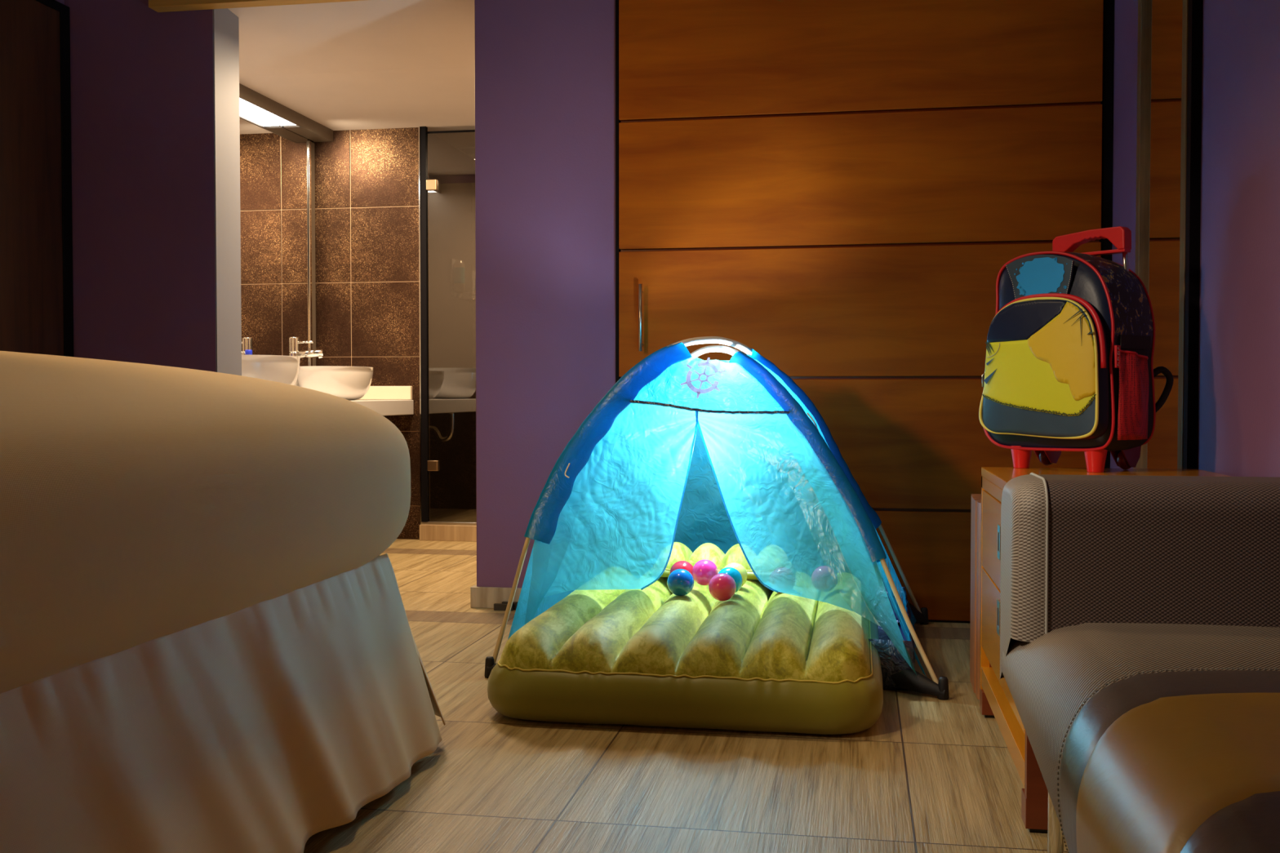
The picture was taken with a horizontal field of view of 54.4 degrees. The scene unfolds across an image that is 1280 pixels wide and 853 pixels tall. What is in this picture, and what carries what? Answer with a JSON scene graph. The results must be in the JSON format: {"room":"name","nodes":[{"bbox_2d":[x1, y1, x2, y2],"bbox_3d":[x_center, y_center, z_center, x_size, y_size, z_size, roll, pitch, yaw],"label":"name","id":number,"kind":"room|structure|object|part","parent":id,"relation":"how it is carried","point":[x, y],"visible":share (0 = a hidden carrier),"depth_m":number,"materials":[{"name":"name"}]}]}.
{"room":"hotel room","nodes":[
{"label":"hotel room","id":0,"kind":"room"},
{"bbox_2d":[55,0,64,4],"bbox_3d":[-2.792,-0.580,1.893,0.100,2.620,5.990,0,2,10],"label":"wall","id":1,"kind":"structure","parent":0,"point":[62,2],"depth_m":4.79,"materials":[{"name":"purple paint"}]},
{"bbox_2d":[0,0,73,356],"bbox_3d":[-2.313,-0.466,4.245,0.030,2.270,1.182,0,2,10],"label":"door","id":2,"kind":"structure","parent":1,"relation":"in","point":[37,294],"depth_m":4.61,"materials":[{"name":"brown wood"}]},
{"bbox_3d":[-2.313,-0.466,4.245,0.030,2.270,1.182,0,2,10],"label":"frame","id":3,"kind":"part","parent":2,"relation":"part of","materials":[{"name":"brown wood"}]},
{"bbox_2d":[64,0,215,372],"bbox_3d":[-0.359,-0.651,4.601,3.955,2.620,0.190,0,2,10],"label":"wall","id":4,"kind":"structure","parent":0,"point":[141,77],"depth_m":4.77,"materials":[{"name":"purple paint"}]},
{"bbox_2d":[213,8,241,375],"bbox_3d":[-1.596,-0.486,4.825,0.006,2.280,0.190,0,2,10],"label":"door frame","id":5,"kind":"structure","parent":4,"relation":"attached to","point":[225,23],"depth_m":4.81,"materials":[{"name":"grey paint"}]},
{"bbox_2d":[148,0,363,12],"bbox_3d":[-1.224,-1.657,4.595,1.253,0.168,0.066,0,2,10],"label":"pelmet","id":6,"kind":"object","parent":4,"relation":"attached to","point":[159,6],"visible":1,"depth_m":4.65,"materials":[{"name":"brown wood"}]},
{"bbox_2d":[470,585,521,608],"bbox_3d":[-0.347,0.624,4.516,0.542,0.076,0.050,0,2,10],"label":"baseboard","id":7,"kind":"structure","parent":4,"relation":"attached to","point":[480,597],"depth_m":4.53,"materials":[{"name":"wood"}]},
{"bbox_2d":[615,0,620,382],"bbox_3d":[-0.076,-0.636,4.434,0.014,2.600,0.041,0,2,10],"label":"trim","id":8,"kind":"structure","parent":4,"relation":"attached to","point":[617,120],"depth_m":4.41,"materials":[{"name":"black wood"}]},
{"bbox_2d":[618,0,1103,622],"bbox_3d":[0.727,-0.633,4.265,1.626,2.597,0.090,0,2,10],"label":"door","id":9,"kind":"structure","parent":4,"relation":"in","point":[840,193],"depth_m":4.25,"materials":[{"name":"brown wood"}]},
{"bbox_3d":[0.004,-0.382,4.374,0.013,0.235,0.040,0,2,10],"label":"handle","id":10,"kind":"part","parent":9,"relation":"part of","materials":[{"name":"metal"}]},
{"bbox_2d":[227,0,475,131],"bbox_3d":[-1.063,-1.655,6.183,1.950,0.155,3.108,0,2,10],"label":"ceiling","id":11,"kind":"structure","parent":0,"point":[365,64],"depth_m":5.33,"materials":[{"name":"paint"}]},
{"bbox_2d":[239,83,333,142],"bbox_3d":[-1.850,-1.541,5.833,0.108,0.065,1.745,0,2,10],"label":"soffit light","id":12,"kind":"object","parent":11,"relation":"attached to","point":[250,100],"visible":0.51,"depth_m":6.15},
{"bbox_2d":[239,97,295,125],"bbox_3d":[-1.890,-1.511,5.651,0.092,0.012,1.310,0,2,10],"label":"diffuser","id":13,"kind":"object","parent":12,"relation":"attached to","point":[260,107],"depth_m":6.00,"materials":[{"name":"white plastic"}]},
{"bbox_2d":[313,127,420,539],"bbox_3d":[-1.499,-0.497,6.746,0.708,2.200,0.110,0,2,10],"label":"wall","id":14,"kind":"structure","parent":0,"point":[367,274],"depth_m":6.67,"materials":[{"name":"brown tile"}]},
{"bbox_2d":[419,524,476,542],"bbox_3d":[-0.662,0.566,6.591,1.020,0.083,0.120,0,2,10],"label":"trim","id":15,"kind":"structure","parent":14,"relation":"attached to","point":[427,532],"depth_m":6.59,"materials":[{"name":"wood"}]},
{"bbox_2d":[418,126,476,525],"bbox_3d":[-0.668,-0.533,6.542,1.015,2.117,0.042,0,2,10],"label":"glass door","id":16,"kind":"structure","parent":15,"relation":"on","point":[446,158],"depth_m":6.60,"materials":[{"name":"clear glass"}]},
{"bbox_3d":[-0.667,0.518,6.573,1.015,0.015,0.035,0,2,10],"label":"rail","id":17,"kind":"part","parent":16,"relation":"part of","materials":[{"name":"metal"}]},
{"bbox_3d":[-0.648,-1.556,6.515,0.975,0.010,0.014,0,2,10],"label":"rail","id":18,"kind":"part","parent":16,"relation":"part of","materials":[{"name":"metal"}]},
{"bbox_2d":[474,0,615,587],"bbox_3d":[-0.339,-0.648,4.486,0.521,2.620,0.030,0,2,10],"label":"wall column","id":19,"kind":"structure","parent":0,"point":[545,69],"depth_m":4.48,"materials":[{"name":"purple paint"}]},
{"bbox_2d":[303,538,1069,852],"bbox_3d":[0.372,0.752,3.001,6.300,0.100,9.200,0,2,10],"label":"floor","id":20,"kind":"structure","parent":0,"point":[931,775],"depth_m":2.52,"materials":[{"name":"brown wood"}]},
{"bbox_2d":[0,351,445,852],"bbox_3d":[-1.687,0.309,1.424,2.092,0.868,3.304,0,2,10],"label":"bed","id":21,"kind":"object","parent":20,"relation":"on","point":[207,643],"visible":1,"depth_m":1.83,"materials":[{"name":"beige fabric"}]},
{"bbox_2d":[0,351,410,693],"bbox_3d":[-1.729,0.141,1.400,2.015,0.531,3.250,0,2,10],"label":"duvet","id":22,"kind":"object","parent":21,"relation":"on","point":[164,529],"depth_m":1.82,"materials":[{"name":"beige fabric"}]},
{"bbox_2d":[493,601,517,611],"bbox_3d":[-0.484,0.649,4.494,0.080,0.028,0.038,0,2,10],"label":"guide","id":23,"kind":"object","parent":20,"relation":"on","point":[497,606],"visible":0.85,"depth_m":4.48,"materials":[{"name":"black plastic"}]},
{"bbox_2d":[487,577,883,734],"bbox_3d":[0.191,0.581,3.503,0.954,0.214,1.326,0,2,10],"label":"mattress","id":24,"kind":"object","parent":20,"relation":"on","point":[762,659],"visible":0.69,"depth_m":2.91,"materials":[{"name":"fabric"}]},
{"bbox_2d":[666,568,693,595],"bbox_3d":[0.114,0.439,3.499,0.076,0.076,0.076,0,2,10],"label":"ball","id":25,"kind":"object","parent":24,"relation":"on","point":[680,582],"visible":1,"depth_m":3.47,"materials":[{"name":"blue plastic"}]},
{"bbox_2d":[669,560,693,574],"bbox_3d":[0.126,0.436,3.686,0.076,0.076,0.076,0,2,10],"label":"ball","id":26,"kind":"object","parent":24,"relation":"on","point":[684,565],"visible":0.41,"depth_m":3.67,"materials":[{"name":"red plastic"}]},
{"bbox_2d":[692,559,718,586],"bbox_3d":[0.189,0.424,3.609,0.076,0.076,0.076,0,2,10],"label":"ball","id":27,"kind":"object","parent":24,"relation":"on","point":[704,570],"visible":0.91,"depth_m":3.58,"materials":[{"name":"pink plastic"}]},
{"bbox_2d":[660,542,757,579],"bbox_3d":[0.262,0.418,3.926,0.440,0.094,0.269,0,2,10],"label":"pillow","id":28,"kind":"object","parent":24,"relation":"on","point":[708,551],"visible":0.41,"depth_m":3.84,"materials":[{"name":"yellow fabric"}]},
{"bbox_2d":[708,573,736,600],"bbox_3d":[0.226,0.442,3.420,0.076,0.076,0.076,0,2,10],"label":"ball","id":29,"kind":"object","parent":24,"relation":"on","point":[722,587],"visible":1,"depth_m":3.39,"materials":[{"name":"pink"}]},
{"bbox_2d":[717,567,742,592],"bbox_3d":[0.251,0.435,3.510,0.076,0.076,0.076,0,2,10],"label":"ball","id":30,"kind":"object","parent":24,"relation":"on","point":[734,573],"visible":0.52,"depth_m":3.49,"materials":[{"name":"teal plastic"}]},
{"bbox_2d":[724,562,747,586],"bbox_3d":[0.275,0.435,3.630,0.076,0.076,0.076,0,2,10],"label":"ball","id":31,"kind":"object","parent":24,"relation":"on","point":[738,566],"visible":0.42,"depth_m":3.61,"materials":[{"name":"yellow plastic"}]},
{"bbox_2d":[484,336,949,700],"bbox_3d":[0.268,0.204,3.771,1.248,0.954,1.133,0,2,10],"label":"tent","id":32,"kind":"object","parent":20,"relation":"on","point":[685,448],"visible":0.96,"depth_m":3.54,"materials":[{"name":"blue fabric"}]},
{"bbox_3d":[-0.084,0.226,3.871,0.444,0.865,0.976,0,2,10],"label":"panel","id":33,"kind":"part","parent":32,"relation":"part of","materials":[{"name":"teal fabric"}]},
{"bbox_3d":[-0.204,0.124,3.498,0.016,0.043,0.014,0,2,10],"label":"loose cord","id":34,"kind":"part","parent":32,"relation":"part of","materials":[{"name":"beige fabric"}]},
{"bbox_2d":[524,403,696,624],"bbox_3d":[-0.095,0.285,3.551,0.524,0.725,0.093,0,2,-18],"label":"door curtain","id":35,"kind":"object","parent":32,"relation":"hanging from","point":[606,516],"depth_m":3.55,"materials":[{"name":"teal fabric"}]},
{"bbox_2d":[680,357,725,398],"bbox_3d":[0.184,-0.142,3.628,0.136,0.120,0.057,0,2,-8],"label":"print","id":36,"kind":"object","parent":32,"relation":"attached to","point":[695,383],"depth_m":3.63},
{"bbox_3d":[0.184,-0.131,3.659,0.544,0.174,0.163,0,2,1],"label":"panel","id":37,"kind":"part","parent":32,"relation":"part of","materials":[{"name":"teal fabric"}]},
{"bbox_3d":[0.344,0.221,4.078,1.121,0.865,0.421,0,2,10],"label":"panel","id":38,"kind":"part","parent":32,"relation":"part of","materials":[{"name":"teal fabric"}]},
{"bbox_2d":[697,411,916,675],"bbox_3d":[0.466,0.298,3.428,0.200,0.685,0.660,-1,2,-45],"label":"door curtain","id":39,"kind":"object","parent":32,"relation":"hanging from","point":[796,517],"depth_m":3.43,"materials":[{"name":"teal fabric"}]},
{"bbox_3d":[0.497,-0.003,3.552,0.045,0.072,0.011,1,2,19],"label":"loose cord","id":40,"kind":"part","parent":32,"relation":"part of","materials":[{"name":"fabric"}]},
{"bbox_3d":[0.579,0.230,3.739,0.540,0.865,1.004,0,2,10],"label":"panel","id":41,"kind":"part","parent":32,"relation":"part of","materials":[{"name":"teal fabric"}]},
{"bbox_2d":[868,586,915,690],"bbox_3d":[0.288,0.610,3.797,1.071,0.136,0.952,0,2,10],"label":"tray","id":42,"kind":"object","parent":32,"relation":"on","point":[896,673],"depth_m":3.26,"materials":[{"name":"blue fabric"}]},
{"bbox_2d":[969,493,981,700],"bbox_3d":[1.106,0.442,3.179,0.498,0.510,0.300,0,2,10],"label":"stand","id":43,"kind":"object","parent":20,"relation":"on","point":[975,511],"visible":0.17,"depth_m":3.15,"materials":[{"name":"brown wood"}]},
{"bbox_2d":[979,466,1231,833],"bbox_3d":[1.003,0.412,2.579,0.503,0.602,0.855,0,2,10],"label":"wooden cabinet","id":44,"kind":"object","parent":20,"relation":"on","point":[997,702],"visible":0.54,"depth_m":2.73,"materials":[{"name":"brown wood"}]},
{"bbox_3d":[0.773,0.256,2.616,0.030,0.184,0.797,0,2,10],"label":"drawer","id":45,"kind":"part","parent":44,"relation":"part of","materials":[{"name":"brown wood"}]},
{"bbox_3d":[0.761,0.404,2.632,0.007,0.072,0.045,0,2,10],"label":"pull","id":46,"kind":"part","parent":44,"relation":"part of","materials":[{"name":"metal"}]},
{"bbox_3d":[0.761,0.244,2.628,0.007,0.072,0.045,0,2,10],"label":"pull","id":47,"kind":"part","parent":44,"relation":"part of","materials":[{"name":"metal"}]},
{"bbox_2d":[981,666,1025,786],"bbox_3d":[0.999,0.618,2.585,0.487,0.046,0.803,0,2,10],"label":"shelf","id":48,"kind":"object","parent":44,"relation":"attached to","point":[1012,733],"depth_m":2.57,"materials":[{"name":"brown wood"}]},
{"bbox_3d":[0.773,0.448,2.621,0.030,0.192,0.797,0,2,10],"label":"drawer","id":49,"kind":"part","parent":44,"relation":"part of","materials":[{"name":"brown wood"}]},
{"bbox_3d":[0.933,0.403,2.170,0.499,0.518,0.026,0,2,10],"label":"panel","id":50,"kind":"part","parent":44,"relation":"part of","materials":[{"name":"brown wood"}]},
{"bbox_2d":[978,226,1173,472],"bbox_3d":[1.026,-0.182,2.959,0.318,0.566,0.398,-1,2,-37],"label":"backpack","id":51,"kind":"object","parent":44,"relation":"on","point":[1070,343],"visible":1,"depth_m":2.83,"materials":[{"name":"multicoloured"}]},
{"bbox_3d":[0.831,-0.116,2.999,0.008,0.040,0.015,-1,2,-37],"label":"zip pull","id":52,"kind":"part","parent":51,"relation":"part of","materials":[{"name":"silver metal"}]},
{"bbox_3d":[0.892,-0.245,2.886,0.014,0.095,0.218,-1,2,-37],"label":"navy panel","id":53,"kind":"part","parent":51,"relation":"part of","materials":[{"name":"blue fabric"}]},
{"bbox_3d":[0.911,-0.154,2.863,0.018,0.258,0.301,-1,2,-37],"label":"yellow panel","id":54,"kind":"part","parent":51,"relation":"part of","materials":[{"name":"yellow fabric"}]},
{"bbox_2d":[1016,257,1064,296],"bbox_3d":[0.927,-0.343,2.884,0.002,0.095,0.131,-1,2,-37],"label":"print","id":55,"kind":"object","parent":51,"relation":"on","point":[1040,275],"depth_m":2.88},
{"bbox_3d":[0.949,-0.169,2.808,0.010,0.221,0.169,-1,2,-42],"label":"amber panel","id":56,"kind":"part","parent":51,"relation":"part of","materials":[{"name":"fabric"}]},
{"bbox_3d":[1.071,-0.432,2.954,0.032,0.066,0.193,-1,2,-37],"label":"pull handle","id":57,"kind":"part","parent":51,"relation":"part of","materials":[{"name":"red plastic"}]},
{"bbox_3d":[1.137,-0.304,2.897,0.046,0.214,0.012,-1,2,-37],"label":"handle rod","id":58,"kind":"part","parent":51,"relation":"part of","materials":[{"name":"silver metal"}]},
{"bbox_2d":[1000,472,1279,852],"bbox_3d":[0.750,0.421,1.312,0.572,0.650,1.702,0,2,10],"label":"sofa","id":59,"kind":"object","parent":20,"relation":"on","point":[1140,615],"visible":1,"depth_m":1.74,"materials":[{"name":"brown leather"}]},
{"bbox_3d":[0.679,0.602,2.029,0.026,0.250,0.026,0,2,10],"label":"leg","id":60,"kind":"part","parent":59,"relation":"part of","materials":[{"name":"beige wood"}]},
{"bbox_3d":[0.833,0.407,1.772,0.568,0.219,0.767,0,2,10],"label":"seat","id":61,"kind":"part","parent":59,"relation":"part of","materials":[{"name":"brown leather"}]},
{"bbox_3d":[0.894,0.255,1.957,0.515,0.347,0.220,0,2,10],"label":"backrest","id":62,"kind":"part","parent":59,"relation":"part of","materials":[{"name":"brown fabric"}]},
{"bbox_3d":[0.728,0.451,1.187,0.572,0.284,0.507,0,2,10],"label":"seat panel","id":63,"kind":"part","parent":59,"relation":"part of","materials":[{"name":"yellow leather"}]},
{"bbox_2d":[1110,0,1279,476],"bbox_3d":[1.124,-0.565,1.311,0.105,2.620,6.200,0,2,10],"label":"wall","id":64,"kind":"structure","parent":0,"point":[1238,424],"depth_m":2.79,"materials":[{"name":"purple paint"}]},
{"bbox_2d":[1099,0,1114,468],"bbox_3d":[1.550,-0.629,4.146,0.035,2.600,0.044,0,2,10],"label":"trim","id":65,"kind":"structure","parent":64,"relation":"attached to","point":[1107,102],"depth_m":4.11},
{"bbox_2d":[1133,0,1203,469],"bbox_3d":[1.415,-0.593,3.353,0.028,2.410,0.598,0,2,10],"label":"wall mirror","id":66,"kind":"object","parent":64,"relation":"attached to","point":[1170,46],"visible":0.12,"depth_m":3.28,"materials":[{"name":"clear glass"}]},
{"bbox_2d":[1142,0,1182,468],"bbox_3d":[1.426,-0.593,3.370,0.012,2.330,0.480,0,2,10],"label":"mirror glass","id":67,"kind":"object","parent":66,"relation":"attached to","point":[1162,20],"depth_m":3.37,"materials":[{"name":"brown mirror"}]},
{"bbox_3d":[-1.970,-0.474,5.880,0.120,2.200,1.760,0,2,10],"label":"wall","id":68,"kind":"structure","parent":0,"visible":0},
{"bbox_2d":[239,106,315,366],"bbox_3d":[-1.902,-0.864,5.865,0.015,1.320,1.735,0,2,10],"label":"vanity mirror","id":69,"kind":"object","parent":68,"relation":"attached to","point":[277,163],"visible":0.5,"depth_m":6.27,"materials":[{"name":"clear glass"}]},
{"bbox_2d":[349,400,413,416],"bbox_3d":[-1.632,-0.082,5.848,0.560,0.078,1.715,0,2,10],"label":"countertop","id":70,"kind":"structure","parent":68,"relation":"attached to","point":[384,407],"depth_m":6.30,"materials":[{"name":"white stone"}]},
{"bbox_2d":[244,349,252,355],"bbox_3d":[-1.863,-0.245,5.928,0.058,0.241,0.058,0,2,10],"label":"water bottle","id":71,"kind":"object","parent":70,"relation":"on","point":[247,352],"visible":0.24,"depth_m":5.91,"materials":[{"name":"blue plastic"}]},
{"bbox_2d":[241,354,300,385],"bbox_3d":[-1.686,-0.069,5.412,0.424,0.471,0.462,-1,2,-41],"label":"vessel sink","id":72,"kind":"object","parent":70,"relation":"in","point":[277,368],"visible":0.16,"depth_m":5.24,"materials":[{"name":"white ceramic"}]},
{"bbox_2d":[288,337,324,386],"bbox_3d":[-1.659,-0.288,6.185,0.177,0.314,0.052,0,2,10],"label":"tap","id":73,"kind":"object","parent":70,"relation":"on","point":[294,342],"visible":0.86,"depth_m":6.17,"materials":[{"name":"silver metal"}]},
{"bbox_3d":[-1.661,-0.419,6.182,0.080,0.013,0.012,0,2,10],"label":"lever","id":74,"kind":"part","parent":73,"relation":"part of","materials":[{"name":"silver metal"}]},
{"bbox_3d":[-1.637,-0.360,6.179,0.133,0.044,0.038,0,2,10],"label":"spout","id":75,"kind":"part","parent":73,"relation":"part of","materials":[{"name":"silver metal"}]},
{"bbox_2d":[297,365,373,399],"bbox_3d":[-1.539,-0.074,6.186,0.429,0.441,0.489,-1,2,-44],"label":"vessel sink","id":76,"kind":"object","parent":70,"relation":"in","point":[348,383],"visible":0.59,"depth_m":5.97,"materials":[{"name":"white ceramic"}]},
{"bbox_2d":[357,386,412,399],"bbox_3d":[-1.489,-0.180,6.681,0.553,0.073,0.029,0,2,10],"label":"countertop","id":77,"kind":"structure","parent":70,"relation":"on","point":[374,393],"depth_m":6.64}
]}

